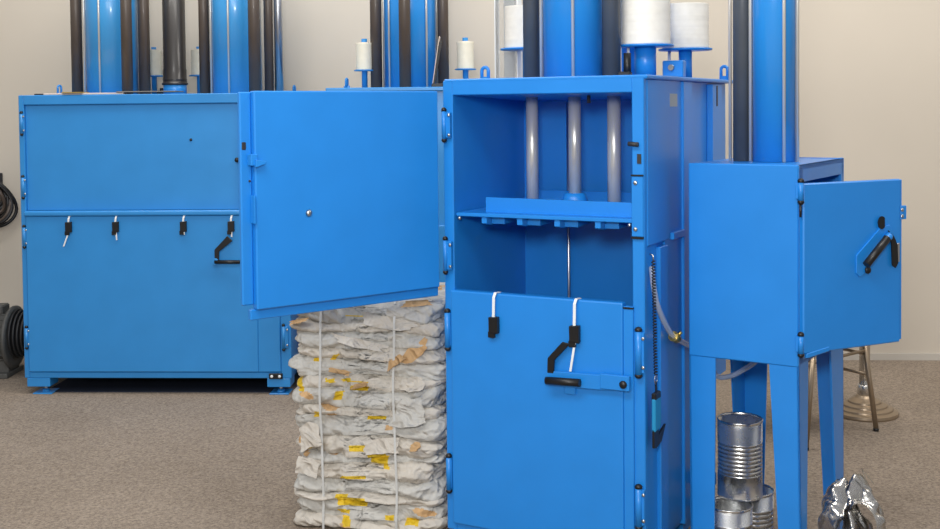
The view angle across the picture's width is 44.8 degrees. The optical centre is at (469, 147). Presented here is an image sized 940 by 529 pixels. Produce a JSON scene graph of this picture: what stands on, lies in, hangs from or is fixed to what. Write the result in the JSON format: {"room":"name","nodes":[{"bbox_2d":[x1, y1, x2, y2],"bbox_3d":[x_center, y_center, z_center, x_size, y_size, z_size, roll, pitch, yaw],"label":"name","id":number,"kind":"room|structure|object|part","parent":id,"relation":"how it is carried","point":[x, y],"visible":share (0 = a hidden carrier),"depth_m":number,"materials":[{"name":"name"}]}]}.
{"room":"waste facility","nodes":[
{"label":"waste facility","id":0,"kind":"room"},
{"bbox_2d":[0,357,939,528],"bbox_3d":[0.015,1.529,3.555,18.000,0.100,13.000,-1,2,0],"label":"floor","id":1,"kind":"structure","parent":0,"point":[69,460],"depth_m":5.29,"materials":[{"name":"carpet"}]},
{"bbox_2d":[0,303,23,378],"bbox_3d":[-2.869,1.174,6.994,0.500,0.430,0.380,-1,2,0],"label":"motor","id":2,"kind":"object","parent":1,"relation":"on","point":[11,319],"visible":0.52,"depth_m":6.89,"materials":[{"name":"grey metal"}]},
{"bbox_3d":[-2.959,1.159,6.993,0.320,0.316,0.314,-1,2,0],"label":"motor","id":3,"kind":"part","parent":2,"relation":"part of","materials":[{"name":"grey metal"}]},
{"bbox_2d":[52,378,283,392],"bbox_3d":[-1.740,1.380,6.826,1.350,0.006,0.640,0,2,3],"label":"floor mat","id":4,"kind":"object","parent":1,"relation":"on","point":[242,385],"visible":0.57,"depth_m":6.65,"materials":[{"name":"black rubber"}]},
{"bbox_2d":[18,0,298,394],"bbox_3d":[-1.765,0.011,6.742,1.532,2.750,0.778,0,2,3],"label":"wide baler","id":5,"kind":"object","parent":4,"relation":"on","point":[130,223],"visible":0.91,"depth_m":6.44,"materials":[{"name":"blue paint"}]},
{"bbox_3d":[-2.430,1.390,6.548,0.110,0.020,0.120,0,2,3],"label":"foot plate","id":6,"kind":"part","parent":5,"relation":"part of","materials":[{"name":"blue paint"}]},
{"bbox_3d":[-2.276,-0.833,6.721,0.012,1.052,0.012,0,2,3],"label":"tie rod","id":7,"kind":"part","parent":5,"relation":"part of","materials":[{"name":"silver metal"}]},
{"bbox_2d":[43,93,130,94],"bbox_3d":[-2.176,-0.306,6.493,0.460,0.010,0.128,0,2,3],"label":"brochure","id":8,"kind":"object","parent":5,"relation":"on","point":[44,93],"visible":0.82,"depth_m":6.43,"materials":[{"name":"white paper"}]},
{"bbox_3d":[-2.157,-0.831,6.624,0.012,1.052,0.012,0,2,3],"label":"tie rod","id":9,"kind":"part","parent":5,"relation":"part of","materials":[{"name":"silver metal"}]},
{"bbox_3d":[-1.905,0.053,6.442,1.220,0.599,0.014,0,2,3],"label":"panel","id":10,"kind":"part","parent":5,"relation":"part of","materials":[{"name":"blue paint"}]},
{"bbox_3d":[-1.981,-0.839,6.816,0.012,1.052,0.012,0,2,3],"label":"tie rod","id":11,"kind":"part","parent":5,"relation":"part of","materials":[{"name":"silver metal"}]},
{"bbox_3d":[-1.849,0.824,6.445,1.315,0.885,0.032,0,2,3],"label":"door","id":12,"kind":"part","parent":5,"relation":"part of","materials":[{"name":"blue paint"}]},
{"bbox_2d":[116,91,183,92],"bbox_3d":[-1.816,-0.318,6.483,0.340,0.006,0.154,0,2,3],"label":"brochure","id":13,"kind":"object","parent":5,"relation":"on","point":[116,91],"visible":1,"depth_m":6.41,"materials":[{"name":"grey paper"}]},
{"bbox_2d":[150,49,161,74],"bbox_3d":[-1.955,-0.527,7.060,0.100,0.159,0.100,-1,2,0],"label":"spool","id":14,"kind":"object","parent":5,"relation":"on","point":[155,55],"visible":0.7,"depth_m":7.02},
{"bbox_2d":[163,85,186,93],"bbox_3d":[-1.751,-0.347,6.776,0.136,0.067,0.136,0,2,3],"label":"socket","id":15,"kind":"object","parent":5,"relation":"attached to","point":[165,87],"depth_m":6.72,"materials":[{"name":"blue paint"}]},
{"bbox_2d":[191,49,198,74],"bbox_3d":[-1.673,-0.529,7.046,0.100,0.159,0.100,-1,2,0],"label":"spool","id":16,"kind":"object","parent":5,"relation":"on","point":[195,52],"visible":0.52,"depth_m":7.00},
{"bbox_3d":[-1.525,-0.840,6.700,0.012,1.052,0.012,0,2,3],"label":"tie rod","id":17,"kind":"part","parent":5,"relation":"part of","materials":[{"name":"silver metal"}]},
{"bbox_3d":[-1.379,0.566,6.383,0.102,0.142,0.010,0,2,3],"label":"door handle","id":18,"kind":"part","parent":5,"relation":"part of","materials":[{"name":"black metal"}]},
{"bbox_3d":[-1.401,-0.838,6.598,0.012,1.052,0.012,0,2,3],"label":"tie rod","id":19,"kind":"part","parent":5,"relation":"part of","materials":[{"name":"silver metal"}]},
{"bbox_3d":[-1.245,-0.845,6.763,0.012,1.052,0.012,0,2,3],"label":"tie rod","id":20,"kind":"part","parent":5,"relation":"part of","materials":[{"name":"silver metal"}]},
{"bbox_3d":[-1.091,1.284,6.417,0.077,0.030,0.016,0,2,3],"label":"stop plate","id":21,"kind":"part","parent":5,"relation":"part of","materials":[{"name":"metal"}]},
{"bbox_3d":[-1.133,-0.845,6.729,0.050,1.052,0.050,0,2,3],"label":"silver post","id":22,"kind":"part","parent":5,"relation":"part of","materials":[{"name":"silver metal"}]},
{"bbox_3d":[-1.073,1.379,6.484,0.110,0.020,0.120,0,2,3],"label":"foot plate","id":23,"kind":"part","parent":5,"relation":"part of","materials":[{"name":"blue paint"}]},
{"bbox_2d":[288,282,447,528],"bbox_3d":[-0.355,0.990,4.564,0.653,0.917,0.568,0,2,9],"label":"bale","id":24,"kind":"object","parent":1,"relation":"on","point":[370,393],"visible":0.8,"depth_m":4.33,"materials":[{"name":"grey plastic"}]},
{"bbox_2d":[326,0,475,281],"bbox_3d":[-0.286,-0.001,6.654,1.010,2.750,0.630,-1,2,2],"label":"rear baler","id":25,"kind":"object","parent":1,"relation":"on","point":[412,29],"visible":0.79,"depth_m":6.50,"materials":[{"name":"blue paint"}]},
{"bbox_2d":[356,42,371,69],"bbox_3d":[-0.613,-0.532,6.630,0.100,0.159,0.100,-1,2,0],"label":"spool","id":26,"kind":"object","parent":25,"relation":"on","point":[363,49],"visible":1,"depth_m":6.59},
{"bbox_3d":[-0.504,-0.859,6.638,0.012,1.030,0.012,-1,2,2],"label":"tie rod","id":27,"kind":"part","parent":25,"relation":"part of","materials":[{"name":"silver metal"}]},
{"bbox_3d":[-0.289,-0.337,6.642,1.010,0.022,0.630,-1,2,2],"label":"plate","id":28,"kind":"part","parent":25,"relation":"part of","materials":[{"name":"blue paint"}]},
{"bbox_3d":[-0.463,-0.855,6.503,0.012,1.030,0.012,-1,2,2],"label":"tie rod","id":29,"kind":"part","parent":25,"relation":"part of","materials":[{"name":"silver metal"}]},
{"bbox_3d":[-0.250,-0.856,6.490,0.012,1.030,0.012,-1,2,2],"label":"tie rod","id":30,"kind":"part","parent":25,"relation":"part of","materials":[{"name":"silver metal"}]},
{"bbox_3d":[-0.197,-0.862,6.645,0.012,1.030,0.012,-1,2,2],"label":"tie rod","id":31,"kind":"part","parent":25,"relation":"part of","materials":[{"name":"silver metal"}]},
{"bbox_2d":[431,36,442,86],"bbox_3d":[-0.184,-0.485,6.449,0.065,0.285,0.100,-1,2,2],"label":"brochure holder","id":32,"kind":"object","parent":25,"relation":"on","point":[434,84],"visible":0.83,"depth_m":6.41,"materials":[{"name":"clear plastic"}]},
{"bbox_3d":[-0.291,0.849,6.387,0.890,0.830,0.022,-1,2,2],"label":"door","id":33,"kind":"part","parent":25,"relation":"part of","materials":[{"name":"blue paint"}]},
{"bbox_2d":[457,41,473,68],"bbox_3d":[-0.027,-0.537,6.612,0.100,0.159,0.100,-1,2,0],"label":"spool","id":34,"kind":"object","parent":25,"relation":"on","point":[465,49],"visible":0.97,"depth_m":6.57},
{"bbox_2d":[237,0,732,528],"bbox_3d":[0.202,0.080,4.152,1.089,2.750,1.986,1,3,39],"label":"baler","id":35,"kind":"object","parent":1,"relation":"on","point":[562,178],"depth_m":4.00,"materials":[{"name":"blue paint"}]},
{"bbox_3d":[-0.407,0.159,3.867,0.721,0.701,0.034,-2,2,-37],"label":"door","id":36,"kind":"part","parent":35,"relation":"part of","materials":[{"name":"blue paint"}]},
{"bbox_3d":[0.168,0.055,4.885,0.110,2.750,0.040,0,2,28],"label":"clear guard","id":37,"kind":"part","parent":35,"relation":"part of","materials":[{"name":"plastic"}]},
{"bbox_2d":[504,5,522,47],"bbox_3d":[0.235,-0.501,4.736,0.185,0.176,0.185,-1,2,0],"label":"reel","id":38,"kind":"object","parent":35,"relation":"on","point":[513,14],"visible":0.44,"depth_m":4.67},
{"bbox_3d":[0.233,0.008,4.259,0.045,0.434,0.045,0,2,28],"label":"guide rod","id":39,"kind":"part","parent":35,"relation":"part of","materials":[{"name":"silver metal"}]},
{"bbox_3d":[0.231,0.938,3.984,0.656,0.850,0.036,0,2,28],"label":"door","id":40,"kind":"part","parent":35,"relation":"part of","materials":[{"name":"blue paint"}]},
{"bbox_3d":[0.257,-0.774,4.170,0.012,1.045,0.012,0,2,28],"label":"tie rod","id":41,"kind":"part","parent":35,"relation":"part of","materials":[{"name":"silver metal"}]},
{"bbox_3d":[0.379,0.232,4.208,0.668,0.013,0.568,0,2,28],"label":"pressing plate","id":42,"kind":"part","parent":35,"relation":"part of","materials":[{"name":"blue paint"}]},
{"bbox_3d":[0.302,0.718,3.898,0.084,0.112,0.009,0,2,28],"label":"door handle","id":43,"kind":"part","parent":35,"relation":"part of","materials":[{"name":"black plastic"}]},
{"bbox_3d":[0.391,0.586,4.235,0.758,1.670,0.625,0,2,28],"label":"frame","id":44,"kind":"part","parent":35,"relation":"part of","materials":[{"name":"blue paint"}]},
{"bbox_3d":[0.363,-0.771,4.056,0.012,1.045,0.012,0,2,28],"label":"tie rod","id":45,"kind":"part","parent":35,"relation":"part of","materials":[{"name":"silver metal"}]},
{"bbox_3d":[0.385,-0.018,4.199,0.047,0.380,0.047,0,2,28],"label":"piston rod","id":46,"kind":"part","parent":35,"relation":"part of","materials":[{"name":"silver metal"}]},
{"bbox_3d":[0.496,-0.256,4.403,0.766,0.014,1.080,0,2,28],"label":"plate","id":47,"kind":"part","parent":35,"relation":"part of","materials":[{"name":"blue paint"}]},
{"bbox_3d":[0.519,0.011,4.107,0.049,0.434,0.049,0,2,28],"label":"guide rod","id":48,"kind":"part","parent":35,"relation":"part of","materials":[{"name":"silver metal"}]},
{"bbox_3d":[0.507,0.785,3.781,0.026,0.027,0.019,0,2,28],"label":"knob","id":49,"kind":"part","parent":35,"relation":"part of","materials":[{"name":"black plastic"}]},
{"bbox_3d":[0.556,-0.292,4.030,0.028,0.085,0.028,0,2,28],"label":"valve lever","id":50,"kind":"part","parent":35,"relation":"part of","materials":[{"name":"metal"}]},
{"bbox_3d":[0.554,0.194,3.775,0.040,0.201,0.006,0,2,28],"label":"latch plate","id":51,"kind":"part","parent":35,"relation":"part of","materials":[{"name":"blue paint"}]},
{"bbox_2d":[621,0,670,44],"bbox_3d":[0.639,-0.463,4.160,0.185,0.176,0.185,-1,2,0],"label":"reel","id":52,"kind":"object","parent":35,"relation":"on","point":[642,21],"visible":0.84,"depth_m":4.08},
{"bbox_3d":[0.613,0.849,3.873,0.007,1.045,0.114,0,2,28],"label":"panel","id":53,"kind":"part","parent":35,"relation":"part of","materials":[{"name":"blue paint"}]},
{"bbox_2d":[649,254,665,448],"bbox_3d":[0.635,0.678,3.851,0.022,0.659,0.121,0,2,28],"label":"knife","id":54,"kind":"object","parent":35,"relation":"hanging from","point":[657,435],"visible":1,"depth_m":3.81,"materials":[{"name":"blue plastic"}]},
{"bbox_3d":[0.616,0.568,3.808,0.015,0.389,0.034,0,2,28],"label":"spiral cord","id":55,"kind":"part","parent":54,"relation":"part of","materials":[{"name":"black plastic"}]},
{"bbox_3d":[0.626,0.892,3.832,0.014,0.114,0.062,0,2,28],"label":"handle","id":56,"kind":"part","parent":54,"relation":"part of","materials":[{"name":"blue plastic"}]},
{"bbox_3d":[0.640,0.973,3.861,0.008,0.068,0.120,0,2,28],"label":"hook blade","id":57,"kind":"part","parent":54,"relation":"part of","materials":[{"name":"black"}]},
{"bbox_3d":[0.725,0.833,4.081,0.009,1.060,0.190,0,2,28],"label":"panel","id":58,"kind":"part","parent":35,"relation":"part of","materials":[{"name":"blue paint"}]},
{"bbox_3d":[0.723,0.032,4.072,0.017,0.542,0.152,0,2,28],"label":"recessed panel","id":59,"kind":"part","parent":35,"relation":"part of","materials":[{"name":"blue paint"}]},
{"bbox_3d":[0.740,0.310,4.086,0.023,0.025,0.130,0,2,28],"label":"rail","id":60,"kind":"part","parent":35,"relation":"part of","materials":[{"name":"blue metal"}]},
{"bbox_3d":[0.787,0.567,4.205,0.039,1.622,0.105,0,2,28],"label":"post","id":61,"kind":"part","parent":35,"relation":"part of","materials":[{"name":"blue metal"}]},
{"bbox_2d":[667,2,708,47],"bbox_3d":[0.841,-0.475,4.460,0.185,0.176,0.185,-1,2,0],"label":"reel","id":62,"kind":"object","parent":35,"relation":"on","point":[689,23],"visible":0.71,"depth_m":4.38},
{"bbox_2d":[649,266,756,379],"bbox_3d":[0.781,0.627,4.051,0.558,0.477,0.209,-2,2,-36],"label":"hose","id":63,"kind":"object","parent":35,"relation":"attached to","point":[673,336],"visible":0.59,"depth_m":3.94,"materials":[{"name":"grey rubber"}]},
{"bbox_3d":[0.875,0.340,4.517,0.128,1.192,0.545,0,2,28],"label":"panel","id":64,"kind":"part","parent":35,"relation":"part of","materials":[{"name":"blue paint"}]},
{"bbox_2d":[715,496,752,528],"bbox_3d":[0.913,1.351,4.010,0.160,0.206,0.160,-1,2,0],"label":"tin can","id":65,"kind":"object","parent":1,"relation":"on","point":[729,514],"visible":0.74,"depth_m":3.95,"materials":[{"name":"metal"}]},
{"bbox_2d":[752,484,774,528],"bbox_3d":[1.027,1.345,4.160,0.160,0.206,0.160,-1,2,0],"label":"tin can","id":66,"kind":"object","parent":1,"relation":"on","point":[763,509],"visible":0.44,"depth_m":4.09,"materials":[{"name":"metal"}]},
{"bbox_2d":[717,412,762,501],"bbox_3d":[0.967,1.105,4.088,0.162,0.278,0.162,-1,2,0],"label":"tin can","id":67,"kind":"object","parent":66,"relation":"on","point":[739,434],"visible":1,"depth_m":4.02,"materials":[{"name":"metal"}]},
{"bbox_2d":[689,0,905,528],"bbox_3d":[1.169,0.076,4.006,0.651,2.750,0.600,1,2,32],"label":"can crusher","id":68,"kind":"object","parent":1,"relation":"on","point":[792,262],"visible":0.97,"depth_m":3.88,"materials":[{"name":"blue paint"}]},
{"bbox_3d":[0.829,1.084,3.996,0.108,0.742,0.110,1,2,32],"label":"leg","id":69,"kind":"part","parent":68,"relation":"part of","materials":[{"name":"blue paint"}]},
{"bbox_3d":[0.933,-0.627,4.098,0.012,1.347,0.011,1,2,32],"label":"tie rod","id":70,"kind":"part","parent":68,"relation":"part of","materials":[{"name":"silver metal"}]},
{"bbox_3d":[1.065,1.069,4.367,0.108,0.742,0.170,1,2,32],"label":"leg","id":71,"kind":"part","parent":68,"relation":"part of","materials":[{"name":"blue paint"}]},
{"bbox_3d":[0.989,-0.625,4.026,0.012,1.347,0.012,1,2,32],"label":"tie rod","id":72,"kind":"part","parent":68,"relation":"part of","materials":[{"name":"silver metal"}]},
{"bbox_3d":[1.082,-0.623,3.932,0.012,1.347,0.012,1,2,32],"label":"tie rod","id":73,"kind":"part","parent":68,"relation":"part of","materials":[{"name":"silver metal"}]},
{"bbox_3d":[1.082,1.087,3.840,0.122,0.742,0.120,1,2,32],"label":"leg","id":74,"kind":"part","parent":68,"relation":"part of","materials":[{"name":"blue paint"}]},
{"bbox_3d":[1.141,-0.625,3.975,0.012,1.347,0.012,1,2,32],"label":"tie rod","id":75,"kind":"part","parent":68,"relation":"part of","materials":[{"name":"silver metal"}]},
{"bbox_3d":[1.310,1.072,4.206,0.117,0.742,0.180,1,2,32],"label":"leg","id":76,"kind":"part","parent":68,"relation":"part of","materials":[{"name":"blue paint"}]},
{"bbox_3d":[1.279,0.392,3.836,0.428,0.561,0.024,-2,2,-25],"label":"cabinet door","id":77,"kind":"part","parent":68,"relation":"part of","materials":[{"name":"blue paint"}]},
{"bbox_3d":[1.339,0.412,3.841,0.024,0.025,0.015,-2,2,-25],"label":"knob","id":78,"kind":"part","parent":68,"relation":"part of","materials":[{"name":"black plastic"}]},
{"bbox_3d":[1.369,0.348,3.861,0.166,0.168,0.006,-2,2,-25],"label":"handle plate","id":79,"kind":"part","parent":68,"relation":"part of","materials":[{"name":"blue paint"}]},
{"bbox_2d":[808,346,878,450],"bbox_3d":[1.649,1.153,5.636,0.574,0.475,0.494,-2,2,-35],"label":"metal chair","id":80,"kind":"object","parent":1,"relation":"on","point":[864,351],"visible":0.3,"depth_m":5.58,"materials":[{"name":"beige"}]},
{"bbox_3d":[1.581,1.176,5.312,0.088,0.432,0.025,-2,3,-44],"label":"leg","id":81,"kind":"part","parent":80,"relation":"part of","materials":[{"name":"beige metal"}]},
{"bbox_3d":[1.961,1.163,5.592,0.081,0.431,0.025,0,2,8],"label":"leg","id":82,"kind":"part","parent":80,"relation":"part of","materials":[{"name":"beige metal"}]},
{"bbox_2d":[818,469,886,528],"bbox_3d":[1.344,1.289,4.027,0.272,0.313,0.205,-1,2,0],"label":"can","id":83,"kind":"object","parent":1,"relation":"on","point":[841,494],"visible":1,"depth_m":4.00,"materials":[{"name":"silver metal"}]},
{"bbox_2d":[843,346,898,421],"bbox_3d":[2.040,0.990,5.898,0.336,0.775,0.336,-1,2,0],"label":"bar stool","id":84,"kind":"object","parent":1,"relation":"on","point":[857,407],"visible":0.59,"depth_m":5.84,"materials":[{"name":"beige metal"}]},
{"bbox_2d":[0,0,939,352],"bbox_3d":[-0.011,-1.152,7.303,18.044,5.000,0.150,0,2,4],"label":"wall","id":85,"kind":"structure","parent":0,"point":[869,70],"depth_m":7.13,"materials":[{"name":"beige paint"}]},
{"bbox_2d":[0,173,17,227],"bbox_3d":[-3.111,0.326,7.340,0.440,0.377,0.250,-1,2,0],"label":"cable coil","id":86,"kind":"object","parent":85,"relation":"hanging from","point":[8,201],"visible":1,"depth_m":7.25,"materials":[{"name":"black rubber"}]},
{"bbox_2d":[726,353,939,359],"bbox_3d":[0.013,1.328,7.307,18.035,0.042,0.011,0,2,4],"label":"baseboard","id":87,"kind":"structure","parent":85,"relation":"attached to","point":[873,356],"depth_m":7.14,"materials":[{"name":"beige"}]}
]}

